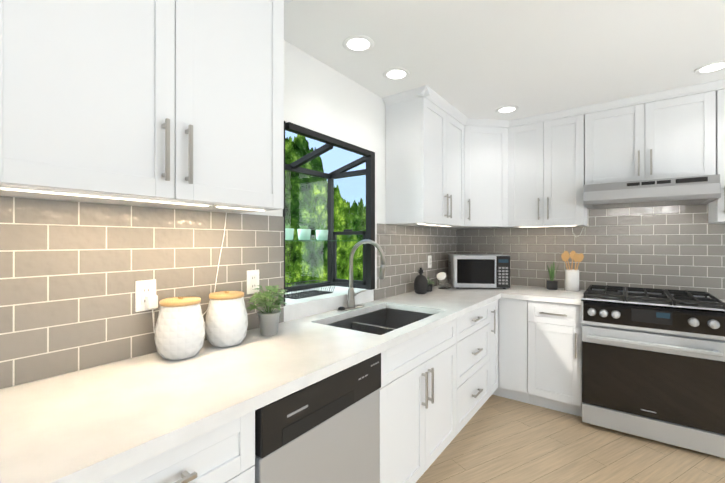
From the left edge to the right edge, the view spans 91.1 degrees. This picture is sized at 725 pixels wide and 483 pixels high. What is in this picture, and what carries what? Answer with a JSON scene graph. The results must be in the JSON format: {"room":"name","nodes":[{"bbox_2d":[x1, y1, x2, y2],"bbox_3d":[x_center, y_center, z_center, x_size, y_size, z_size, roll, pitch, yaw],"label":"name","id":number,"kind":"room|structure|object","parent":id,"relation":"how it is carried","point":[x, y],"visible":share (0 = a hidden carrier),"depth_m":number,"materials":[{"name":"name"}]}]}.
{"room":"kitchen","nodes":[
{"label":"kitchen","id":0,"kind":"room"},
{"bbox_2d":[5,40,449,319],"bbox_3d":[-0.940,0.132,1.275,0.060,2.440,6.660,0,0,36],"label":"wall","id":1,"kind":"structure","parent":0,"point":[321,97],"depth_m":2.26,"materials":[{"name":"white paint"}]},
{"bbox_2d":[0,0,283,212],"bbox_3d":[-0.728,-0.583,1.210,0.354,0.914,0.945,0,0,36],"label":"upper cabinet","id":2,"kind":"object","parent":1,"relation":"attached to","point":[177,104],"visible":1,"depth_m":1.08,"materials":[{"name":"white wood"}]},
{"bbox_2d":[0,196,283,388],"bbox_3d":[-0.803,0.154,1.404,0.008,0.567,1.270,0,0,36],"label":"tile backsplash","id":3,"kind":"structure","parent":1,"relation":"attached to","point":[71,272],"depth_m":1.25,"materials":[{"name":"grey tile"}]},
{"bbox_2d":[135,279,157,311],"bbox_3d":[-0.815,0.209,1.350,0.035,0.116,0.072,0,0,36],"label":"electrical outlet","id":4,"kind":"object","parent":3,"relation":"attached to","point":[146,297],"visible":1,"depth_m":1.35,"materials":[{"name":"white plastic"}]},
{"bbox_2d":[247,270,258,293],"bbox_3d":[-0.537,0.203,1.751,0.007,0.116,0.072,0,0,36],"label":"electrical outlet","id":5,"kind":"object","parent":3,"relation":"attached to","point":[252,280],"visible":0.9,"depth_m":1.75,"materials":[{"name":"white plastic"}]},
{"bbox_2d":[284,286,373,321],"bbox_3d":[-0.351,0.397,2.393,0.442,0.086,0.858,0,0,36],"label":"window sill","id":6,"kind":"structure","parent":1,"relation":"attached to","point":[337,298],"depth_m":2.21,"materials":[{"name":"white stone"}]},
{"bbox_2d":[285,280,336,298],"bbox_3d":[-0.370,0.317,2.326,0.216,0.073,0.376,0,0,36],"label":"wire basket","id":7,"kind":"object","parent":6,"relation":"on","point":[314,292],"visible":0.79,"depth_m":2.32,"materials":[{"name":"black metal"}]},
{"bbox_2d":[283,121,374,305],"bbox_3d":[-0.338,-0.146,2.385,0.434,1.000,0.860,0,0,36],"label":"window","id":8,"kind":"structure","parent":1,"relation":"in","point":[368,256],"depth_m":2.59,"materials":[{"name":"black metal"}]},
{"bbox_3d":[-0.348,0.001,2.379,0.345,0.008,0.800,0,0,36],"label":"glass shelf","id":9,"kind":"object","parent":8,"relation":"attached to","visible":0},
{"bbox_2d":[285,223,293,239],"bbox_3d":[-0.471,-0.061,2.215,0.088,0.113,0.088,0,0,36],"label":"succulent pot","id":10,"kind":"object","parent":9,"relation":"on","point":[289,232],"visible":0.52,"depth_m":2.18,"materials":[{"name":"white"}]},
{"bbox_2d":[297,225,310,239],"bbox_3d":[-0.383,-0.056,2.335,0.088,0.104,0.091,0,0,36],"label":"succulent pot","id":11,"kind":"object","parent":9,"relation":"on","point":[304,232],"visible":0.98,"depth_m":2.30,"materials":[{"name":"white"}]},
{"bbox_2d":[316,224,327,239],"bbox_3d":[-0.281,-0.062,2.473,0.088,0.116,0.088,0,0,36],"label":"succulent pot","id":12,"kind":"object","parent":9,"relation":"on","point":[321,233],"visible":0.98,"depth_m":2.44,"materials":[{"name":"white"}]},
{"bbox_2d":[375,223,376,288],"bbox_3d":[0.092,0.113,2.618,0.010,0.482,0.029,0,0,36],"label":"trim","id":13,"kind":"structure","parent":1,"relation":"attached to","point":[375,256],"depth_m":2.62,"materials":[{"name":"stone"}]},
{"bbox_2d":[374,223,455,300],"bbox_3d":[0.546,0.157,3.235,0.008,0.567,1.560,0,0,36],"label":"tile backsplash","id":14,"kind":"structure","parent":1,"relation":"attached to","point":[406,249],"depth_m":3.03,"materials":[{"name":"grey tile"}]},
{"bbox_2d":[428,255,431,267],"bbox_3d":[0.632,0.198,3.337,0.007,0.116,0.072,0,0,36],"label":"electrical outlet","id":15,"kind":"object","parent":14,"relation":"attached to","point":[430,261],"visible":1,"depth_m":3.34,"materials":[{"name":"white plastic"}]},
{"bbox_2d":[386,96,463,226],"bbox_3d":[0.560,-0.580,2.959,0.354,0.914,0.808,0,0,36],"label":"upper cabinet","id":16,"kind":"object","parent":1,"relation":"attached to","point":[424,162],"visible":1,"depth_m":2.69,"materials":[{"name":"white wood"}]},
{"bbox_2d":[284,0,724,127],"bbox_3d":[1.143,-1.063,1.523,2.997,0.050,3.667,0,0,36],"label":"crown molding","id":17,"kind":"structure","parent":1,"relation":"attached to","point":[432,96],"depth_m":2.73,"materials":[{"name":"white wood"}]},
{"bbox_2d":[284,0,724,119],"bbox_3d":[0.918,-1.116,-0.129,4.720,0.050,6.720,0,0,36],"label":"ceiling","id":18,"kind":"structure","parent":0,"point":[480,59],"depth_m":1.99,"materials":[{"name":"white paint"}]},
{"bbox_2d":[343,35,373,52],"bbox_3d":[-0.022,-1.085,1.967,0.176,0.004,0.176,0,0,36],"label":"recessed light","id":19,"kind":"object","parent":18,"relation":"in","point":[359,43],"visible":1,"depth_m":1.96,"materials":[{"name":"white plastic"}]},
{"bbox_2d":[383,68,409,80],"bbox_3d":[0.221,-1.084,2.322,0.176,0.004,0.176,0,0,36],"label":"recessed light","id":20,"kind":"object","parent":18,"relation":"in","point":[394,74],"visible":1,"depth_m":2.32,"materials":[{"name":"white plastic"}]},
{"bbox_2d":[496,106,517,113],"bbox_3d":[1.196,-1.083,2.946,0.176,0.004,0.176,0,0,36],"label":"recessed light","id":21,"kind":"object","parent":18,"relation":"in","point":[505,109],"visible":1,"depth_m":2.94,"materials":[{"name":"white plastic"}]},
{"bbox_2d":[694,61,724,73],"bbox_3d":[2.198,-1.084,2.232,0.176,0.004,0.176,0,0,36],"label":"recessed light","id":22,"kind":"object","parent":18,"relation":"in","point":[712,67],"visible":1,"depth_m":2.24,"materials":[{"name":"white plastic"}]},
{"bbox_2d":[416,395,724,482],"bbox_3d":[0.918,1.374,-0.133,4.720,0.050,6.720,0,0,36],"label":"floor","id":23,"kind":"structure","parent":0,"point":[497,439],"depth_m":2.24,"materials":[{"name":"brown wood"}]},
{"bbox_2d":[98,411,254,482],"bbox_3d":[-0.716,0.914,0.975,0.649,0.875,0.575,0,0,36],"label":"base cabinet","id":24,"kind":"object","parent":23,"relation":"on","point":[224,453],"visible":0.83,"depth_m":0.92,"materials":[{"name":"white wood"}]},
{"bbox_2d":[255,353,380,482],"bbox_3d":[-0.344,0.917,1.461,0.598,0.871,0.632,0,0,36],"label":"dishwasher","id":25,"kind":"object","parent":23,"relation":"on","point":[326,430],"visible":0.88,"depth_m":1.26,"materials":[{"name":"silver metal"}]},
{"bbox_2d":[379,319,455,482],"bbox_3d":[0.101,0.916,2.084,0.649,0.875,0.880,0,0,36],"label":"base cabinet","id":26,"kind":"object","parent":23,"relation":"on","point":[418,408],"visible":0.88,"depth_m":1.85,"materials":[{"name":"white wood"}]},
{"bbox_2d":[0,283,519,482],"bbox_3d":[0.196,0.459,2.218,0.645,0.039,3.667,0,0,36],"label":"countertop","id":27,"kind":"structure","parent":26,"relation":"on","point":[97,424],"depth_m":1.04,"materials":[{"name":"stone"}]},
{"bbox_2d":[154,296,204,359],"bbox_3d":[-0.691,0.326,1.352,0.172,0.223,0.172,0,0,36],"label":"jar","id":28,"kind":"object","parent":27,"relation":"on","point":[180,329],"visible":1,"depth_m":1.29,"materials":[{"name":"white ceramic"}]},
{"bbox_2d":[205,291,247,346],"bbox_3d":[-0.575,0.326,1.509,0.172,0.223,0.172,0,0,36],"label":"jar","id":29,"kind":"object","parent":27,"relation":"on","point":[226,321],"visible":1,"depth_m":1.45,"materials":[{"name":"white ceramic"}]},
{"bbox_2d":[246,285,287,335],"bbox_3d":[-0.442,0.323,1.666,0.211,0.228,0.224,0,0,36],"label":"potted plant","id":30,"kind":"object","parent":27,"relation":"on","point":[268,321],"visible":1,"depth_m":1.63,"materials":[{"name":"green plant"}]},
{"bbox_2d":[337,239,385,310],"bbox_3d":[0.021,0.215,2.244,0.290,0.447,0.256,0,0,36],"label":"faucet","id":31,"kind":"object","parent":27,"relation":"on","point":[351,301],"visible":1,"depth_m":2.29,"materials":[{"name":"silver metal"}]},
{"bbox_2d":[327,308,433,334],"bbox_3d":[0.126,0.586,2.091,0.481,0.213,0.784,0,0,36],"label":"sink","id":32,"kind":"object","parent":27,"relation":"in","point":[382,321],"visible":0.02,"depth_m":2.39,"materials":[{"name":"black metal"}]},
{"bbox_2d":[414,267,427,293],"bbox_3d":[0.485,0.328,2.957,0.120,0.224,0.120,0,0,36],"label":"ornament","id":33,"kind":"object","parent":27,"relation":"on","point":[420,284],"visible":1,"depth_m":2.92,"materials":[{"name":"black ceramic"}]},
{"bbox_2d":[427,277,433,291],"bbox_3d":[0.576,0.378,3.098,0.129,0.124,0.130,0,0,36],"label":"plant","id":34,"kind":"object","parent":27,"relation":"on","point":[430,287],"visible":0.71,"depth_m":3.07,"materials":[{"name":"green plant"}]},
{"bbox_2d":[436,272,450,288],"bbox_3d":[0.736,0.363,3.246,0.090,0.155,0.158,0,0,36],"label":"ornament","id":35,"kind":"object","parent":27,"relation":"on","point":[441,276],"visible":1,"depth_m":3.22,"materials":[{"name":"clear glass"}]},
{"bbox_2d":[448,254,509,288],"bbox_3d":[1.104,0.288,3.412,0.501,0.306,0.386,0,0,6],"label":"microwave","id":36,"kind":"object","parent":27,"relation":"on","point":[478,270],"visible":1,"depth_m":3.23,"materials":[{"name":"silver metal"}]},
{"bbox_2d":[456,303,489,434],"bbox_3d":[0.570,0.917,2.721,0.649,0.875,0.698,0,0,36],"label":"drawers","id":37,"kind":"object","parent":23,"relation":"on","point":[472,361],"visible":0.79,"depth_m":2.50,"materials":[{"name":"white wood"}]},
{"bbox_2d":[490,299,497,395],"bbox_3d":[0.848,0.918,3.099,0.649,0.875,0.236,0,0,36],"label":"base cabinet","id":38,"kind":"object","parent":23,"relation":"on","point":[493,346],"visible":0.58,"depth_m":2.93,"materials":[{"name":"white wood"}]},
{"bbox_2d":[492,298,529,403],"bbox_3d":[1.183,0.918,3.388,0.844,0.875,0.611,0,0,36],"label":"base cabinet","id":39,"kind":"object","parent":23,"relation":"on","point":[512,349],"visible":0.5,"depth_m":2.96,"materials":[{"name":"white wood"}]},
{"bbox_2d":[528,300,581,416],"bbox_3d":[1.664,0.918,3.010,0.375,0.875,0.649,0,0,36],"label":"base cabinet","id":40,"kind":"object","parent":23,"relation":"on","point":[554,356],"visible":0.94,"depth_m":2.78,"materials":[{"name":"white wood"}]},
{"bbox_2d":[504,286,585,304],"bbox_3d":[1.583,0.461,3.059,0.561,0.039,0.667,0,0,36],"label":"countertop","id":41,"kind":"structure","parent":40,"relation":"on","point":[531,293],"depth_m":2.91,"materials":[{"name":"stone"}]},
{"bbox_2d":[547,262,558,289],"bbox_3d":[1.726,0.310,3.220,0.114,0.261,0.094,0,0,36],"label":"snake plant","id":42,"kind":"object","parent":41,"relation":"on","point":[552,284],"visible":1,"depth_m":3.20,"materials":[{"name":"green plant"}]},
{"bbox_2d":[561,251,583,291],"bbox_3d":[1.843,0.264,3.125,0.171,0.352,0.108,0,0,36],"label":"utensil crock","id":43,"kind":"object","parent":41,"relation":"on","point":[571,279],"visible":1,"depth_m":3.09,"materials":[{"name":"white ceramic"}]},
{"bbox_2d":[581,285,724,457],"bbox_3d":[2.090,0.866,2.621,0.761,0.976,0.752,0,0,36],"label":"range","id":44,"kind":"object","parent":23,"relation":"on","point":[653,364],"visible":1,"depth_m":2.35,"materials":[{"name":"silver metal"}]},
{"bbox_2d":[478,208,723,299],"bbox_3d":[2.917,0.134,2.532,4.660,2.440,0.060,0,0,36],"label":"wall","id":45,"kind":"structure","parent":0,"point":[587,224],"depth_m":3.17,"materials":[{"name":"white paint"}]},
{"bbox_2d":[436,126,514,228],"bbox_3d":[1.089,-0.582,3.452,0.622,0.908,0.624,0,0,36],"label":"upper cabinet","id":46,"kind":"object","parent":45,"relation":"attached to","point":[485,177],"visible":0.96,"depth_m":3.23,"materials":[{"name":"white wood"}]},
{"bbox_2d":[508,114,586,227],"bbox_3d":[1.656,-0.580,3.201,0.594,0.914,0.354,0,0,36],"label":"upper cabinet","id":47,"kind":"object","parent":45,"relation":"attached to","point":[546,171],"visible":1,"depth_m":3.07,"materials":[{"name":"white wood"}]},
{"bbox_2d":[456,204,724,299],"bbox_3d":[2.350,0.111,2.908,3.300,1.088,0.008,0,0,36],"label":"tile backsplash","id":48,"kind":"structure","parent":45,"relation":"attached to","point":[676,247],"depth_m":3.00,"materials":[{"name":"grey tile"}]},
{"bbox_2d":[585,91,715,184],"bbox_3d":[2.210,-0.736,2.794,0.770,0.602,0.354,0,0,36],"label":"upper cabinet","id":49,"kind":"object","parent":45,"relation":"attached to","point":[670,138],"visible":0.79,"depth_m":2.65,"materials":[{"name":"white wood"}]},
{"bbox_2d":[583,174,720,208],"bbox_3d":[2.162,-0.354,2.729,0.759,0.158,0.496,0,0,36],"label":"range hood","id":50,"kind":"object","parent":49,"relation":"attached to","point":[697,190],"visible":1,"depth_m":2.54,"materials":[{"name":"silver metal"}]},
{"bbox_2d":[708,89,724,223],"bbox_3d":[2.707,-0.584,2.428,0.454,0.908,0.354,0,0,36],"label":"upper cabinet","id":51,"kind":"object","parent":45,"relation":"attached to","point":[716,211],"visible":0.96,"depth_m":2.44,"materials":[{"name":"white wood"}]},
{"label":"outside","id":52,"kind":"structure","parent":0,"visible":0},
{"bbox_2d":[285,130,365,286],"bbox_3d":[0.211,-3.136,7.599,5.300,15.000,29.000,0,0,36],"label":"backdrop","id":53,"kind":"structure","parent":52,"point":[318,164],"depth_m":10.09,"materials":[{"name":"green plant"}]}
]}

